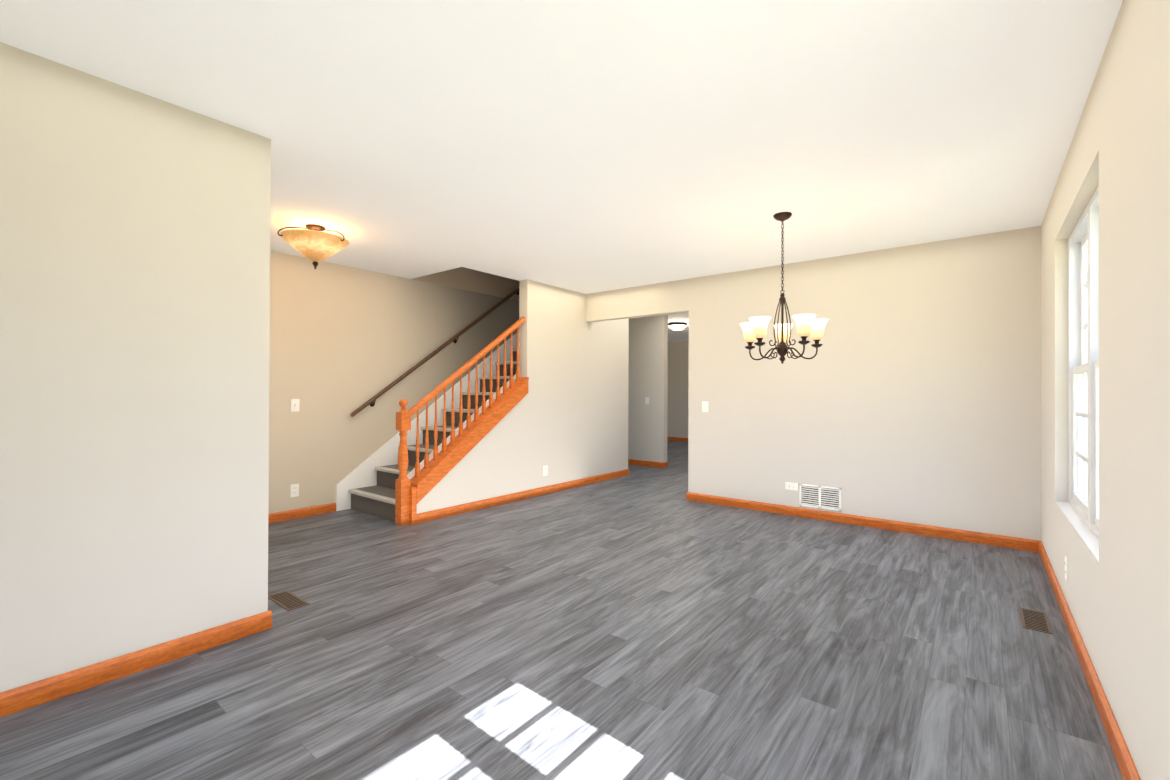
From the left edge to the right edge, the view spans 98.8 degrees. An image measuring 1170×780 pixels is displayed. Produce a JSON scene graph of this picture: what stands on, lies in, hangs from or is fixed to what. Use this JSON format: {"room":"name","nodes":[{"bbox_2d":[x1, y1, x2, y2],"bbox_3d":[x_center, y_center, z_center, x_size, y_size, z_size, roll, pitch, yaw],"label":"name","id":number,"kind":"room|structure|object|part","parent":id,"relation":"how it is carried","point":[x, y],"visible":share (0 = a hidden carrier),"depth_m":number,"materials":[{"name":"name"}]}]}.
{"room":"empty living room","nodes":[
{"label":"empty living room","id":0,"kind":"room"},
{"bbox_2d":[0,42,270,691],"bbox_3d":[-2.273,-0.041,1.713,0.120,2.440,2.100,0,0,38],"label":"wall","id":1,"kind":"structure","parent":0,"point":[134,340],"depth_m":2.08,"materials":[{"name":"beige paint"}]},
{"bbox_2d":[0,610,271,717],"bbox_3d":[-2.118,1.137,1.801,0.015,0.085,1.785,0,0,38],"label":"baseboard","id":2,"kind":"structure","parent":1,"relation":"attached to","point":[24,697],"depth_m":2.07,"materials":[{"name":"brown wood"}]},
{"bbox_2d":[268,251,518,513],"bbox_3d":[-2.084,-1.452,5.523,0.120,5.300,8.300,0,0,38],"label":"wall","id":3,"kind":"structure","parent":0,"point":[346,342],"depth_m":5.06,"materials":[{"name":"beige paint"}]},
{"bbox_2d":[290,484,298,496],"bbox_3d":[-2.692,0.932,4.646,0.008,0.116,0.072,0,0,38],"label":"outlet","id":4,"kind":"object","parent":3,"relation":"attached to","point":[294,490],"visible":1,"depth_m":4.64,"materials":[{"name":"white plastic"}]},
{"bbox_2d":[291,399,299,411],"bbox_3d":[-2.686,0.142,4.647,0.018,0.116,0.072,0,0,38],"label":"light switch","id":5,"kind":"object","parent":3,"relation":"attached to","point":[295,403],"visible":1,"depth_m":4.65,"materials":[{"name":"white plastic"}]},
{"bbox_2d":[268,502,335,523],"bbox_3d":[-3.438,1.142,3.695,0.014,0.085,3.185,0,0,38],"label":"baseboard","id":6,"kind":"structure","parent":3,"relation":"attached to","point":[331,507],"depth_m":4.68,"materials":[{"name":"brown wood"}]},
{"bbox_2d":[350,288,518,416],"bbox_3d":[-1.293,-0.944,6.359,0.085,2.454,3.424,0,0,38],"label":"handrail","id":7,"kind":"object","parent":3,"relation":"attached to","point":[371,402],"depth_m":5.69,"materials":[{"name":"brown wood"}]},
{"bbox_2d":[417,279,628,513],"bbox_3d":[-0.495,-0.014,5.883,0.130,2.440,3.450,0,0,38],"label":"wall","id":8,"kind":"structure","parent":0,"point":[565,419],"depth_m":5.96,"materials":[{"name":"beige paint"}]},
{"bbox_2d":[417,469,629,523],"bbox_3d":[-0.437,1.164,5.838,0.015,0.085,3.464,0,0,38],"label":"baseboard","id":9,"kind":"structure","parent":8,"relation":"attached to","point":[472,506],"depth_m":5.38,"materials":[{"name":"brown wood"}]},
{"bbox_2d":[543,465,547,475],"bbox_3d":[-0.459,0.936,5.815,0.008,0.116,0.072,0,0,38],"label":"outlet","id":10,"kind":"object","parent":8,"relation":"attached to","point":[545,470],"visible":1,"depth_m":5.81,"materials":[{"name":"white plastic"}]},
{"bbox_2d":[0,0,1122,341],"bbox_3d":[0.009,-1.379,6.546,9.200,0.300,12.500,0,0,38],"label":"ceiling","id":11,"kind":"structure","parent":0,"point":[588,146],"depth_m":2.27,"materials":[{"name":"white paint"}]},
{"bbox_2d":[277,224,349,268],"bbox_3d":[-2.070,-1.085,3.828,0.474,0.327,0.494,0,0,38],"label":"light","id":12,"kind":"object","parent":11,"relation":"hanging from","point":[314,243],"visible":1,"depth_m":3.73,"materials":[{"name":"glass"}]},
{"bbox_2d":[668,322,686,329],"bbox_3d":[1.678,-1.146,9.100,0.336,0.126,0.336,0,0,38],"label":"light","id":13,"kind":"object","parent":11,"relation":"attached to","point":[677,325],"visible":1,"depth_m":8.98,"materials":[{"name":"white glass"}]},
{"bbox_2d":[740,212,827,363],"bbox_3d":[1.382,-0.710,3.553,0.577,1.055,0.592,0,0,38],"label":"chandelier","id":14,"kind":"object","parent":11,"relation":"hanging from","point":[755,328],"visible":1,"depth_m":3.50,"materials":[{"name":"brown metal"}]},
{"bbox_2d":[0,440,1123,779],"bbox_3d":[-0.001,1.271,6.533,9.200,0.120,12.500,0,0,38],"label":"floor","id":15,"kind":"structure","parent":0,"point":[642,622],"depth_m":2.16,"materials":[{"name":"grey plastic"}]},
{"bbox_2d":[268,590,309,610],"bbox_3d":[-1.676,1.183,2.825,0.300,0.006,0.110,0,0,38],"label":"floor vent","id":16,"kind":"object","parent":15,"relation":"in","point":[287,600],"visible":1,"depth_m":2.81,"materials":[{"name":"brown metal"}]},
{"bbox_2d":[336,317,528,525],"bbox_3d":[-0.860,-0.280,6.124,1.054,2.971,3.815,0,0,38],"label":"staircase","id":17,"kind":"structure","parent":15,"relation":"on","point":[404,471],"depth_m":5.08,"materials":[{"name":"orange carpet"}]},
{"bbox_3d":[-1.141,-0.290,5.063,0.066,1.081,1.437,0,0,38],"label":"banister","id":18,"kind":"part","parent":17,"relation":"part of","materials":[{"name":"brown wood"}]},
{"bbox_2d":[1019,607,1052,633],"bbox_3d":[2.344,1.197,2.610,0.110,0.006,0.300,0,0,38],"label":"floor vent","id":19,"kind":"object","parent":15,"relation":"in","point":[1035,620],"visible":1,"depth_m":2.60,"materials":[{"name":"brown metal"}]},
{"bbox_2d":[628,314,667,462],"bbox_3d":[-0.592,0.003,9.378,4.750,2.440,0.120,0,0,38],"label":"wall","id":20,"kind":"structure","parent":0,"point":[648,377],"depth_m":8.04,"materials":[{"name":"beige paint"}]},
{"bbox_2d":[628,459,667,467],"bbox_3d":[-0.553,1.180,9.253,4.564,0.085,0.014,0,0,38],"label":"baseboard","id":21,"kind":"structure","parent":20,"relation":"attached to","point":[630,461],"depth_m":8.01,"materials":[{"name":"brown wood"}]},
{"bbox_2d":[667,341,688,437],"bbox_3d":[2.515,0.028,12.213,6.120,2.440,0.120,0,0,38],"label":"wall","id":22,"kind":"structure","parent":0,"point":[678,386],"depth_m":12.31,"materials":[{"name":"beige paint"}]},
{"bbox_2d":[667,437,687,440],"bbox_3d":[2.531,1.205,12.104,5.880,0.085,0.014,0,0,38],"label":"baseboard","id":23,"kind":"structure","parent":22,"relation":"attached to","point":[668,438],"depth_m":12.30,"materials":[{"name":"brown wood"}]},
{"bbox_2d":[586,226,1040,540],"bbox_3d":[1.809,-0.009,5.078,4.485,2.440,0.120,0,0,38],"label":"wall","id":24,"kind":"structure","parent":0,"point":[910,392],"depth_m":4.38,"materials":[{"name":"beige paint"}]},
{"bbox_2d":[702,401,708,411],"bbox_3d":[1.293,0.180,5.396,0.072,0.116,0.018,0,0,38],"label":"light switch","id":25,"kind":"object","parent":24,"relation":"attached to","point":[705,406],"visible":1,"depth_m":5.40,"materials":[{"name":"white plastic"}]},
{"bbox_2d":[785,482,797,490],"bbox_3d":[1.996,0.930,4.842,0.116,0.072,0.008,0,0,38],"label":"outlet","id":26,"kind":"object","parent":24,"relation":"attached to","point":[790,486],"visible":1,"depth_m":4.84,"materials":[{"name":"white plastic"}]},
{"bbox_2d":[799,484,840,510],"bbox_3d":[2.195,1.000,4.683,0.360,0.210,0.010,0,0,38],"label":"air vent","id":27,"kind":"object","parent":24,"relation":"in","point":[822,497],"visible":1,"depth_m":4.68,"materials":[{"name":"white metal"}]},
{"bbox_2d":[688,492,1035,551],"bbox_3d":[2.268,1.167,4.622,2.850,0.085,0.015,0,0,38],"label":"baseboard","id":28,"kind":"structure","parent":24,"relation":"attached to","point":[935,531],"depth_m":4.38,"materials":[{"name":"brown wood"}]},
{"bbox_2d":[1041,0,1169,779],"bbox_3d":[1.669,-0.028,1.407,0.160,2.440,6.500,0,0,38],"label":"wall","id":29,"kind":"structure","parent":0,"point":[1117,597],"depth_m":1.58,"materials":[{"name":"beige paint"}]},
{"bbox_2d":[1065,555,1067,580],"bbox_3d":[2.528,0.936,2.633,0.008,0.116,0.072,0,0,38],"label":"outlet","id":30,"kind":"object","parent":29,"relation":"attached to","point":[1066,568],"visible":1,"depth_m":2.61,"materials":[{"name":"white plastic"}]},
{"bbox_2d":[1056,185,1098,562],"bbox_3d":[2.487,-0.120,2.450,0.146,1.600,1.450,0,0,38],"label":"window","id":31,"kind":"structure","parent":29,"relation":"in","point":[1080,509],"depth_m":2.72,"materials":[{"name":"white plastic"}]},
{"bbox_2d":[1036,540,1140,779],"bbox_3d":[1.584,1.149,1.440,0.015,0.085,5.859,0,0,38],"label":"baseboard","id":32,"kind":"structure","parent":29,"relation":"attached to","point":[1127,767],"depth_m":1.93,"materials":[{"name":"brown wood"}]}
]}

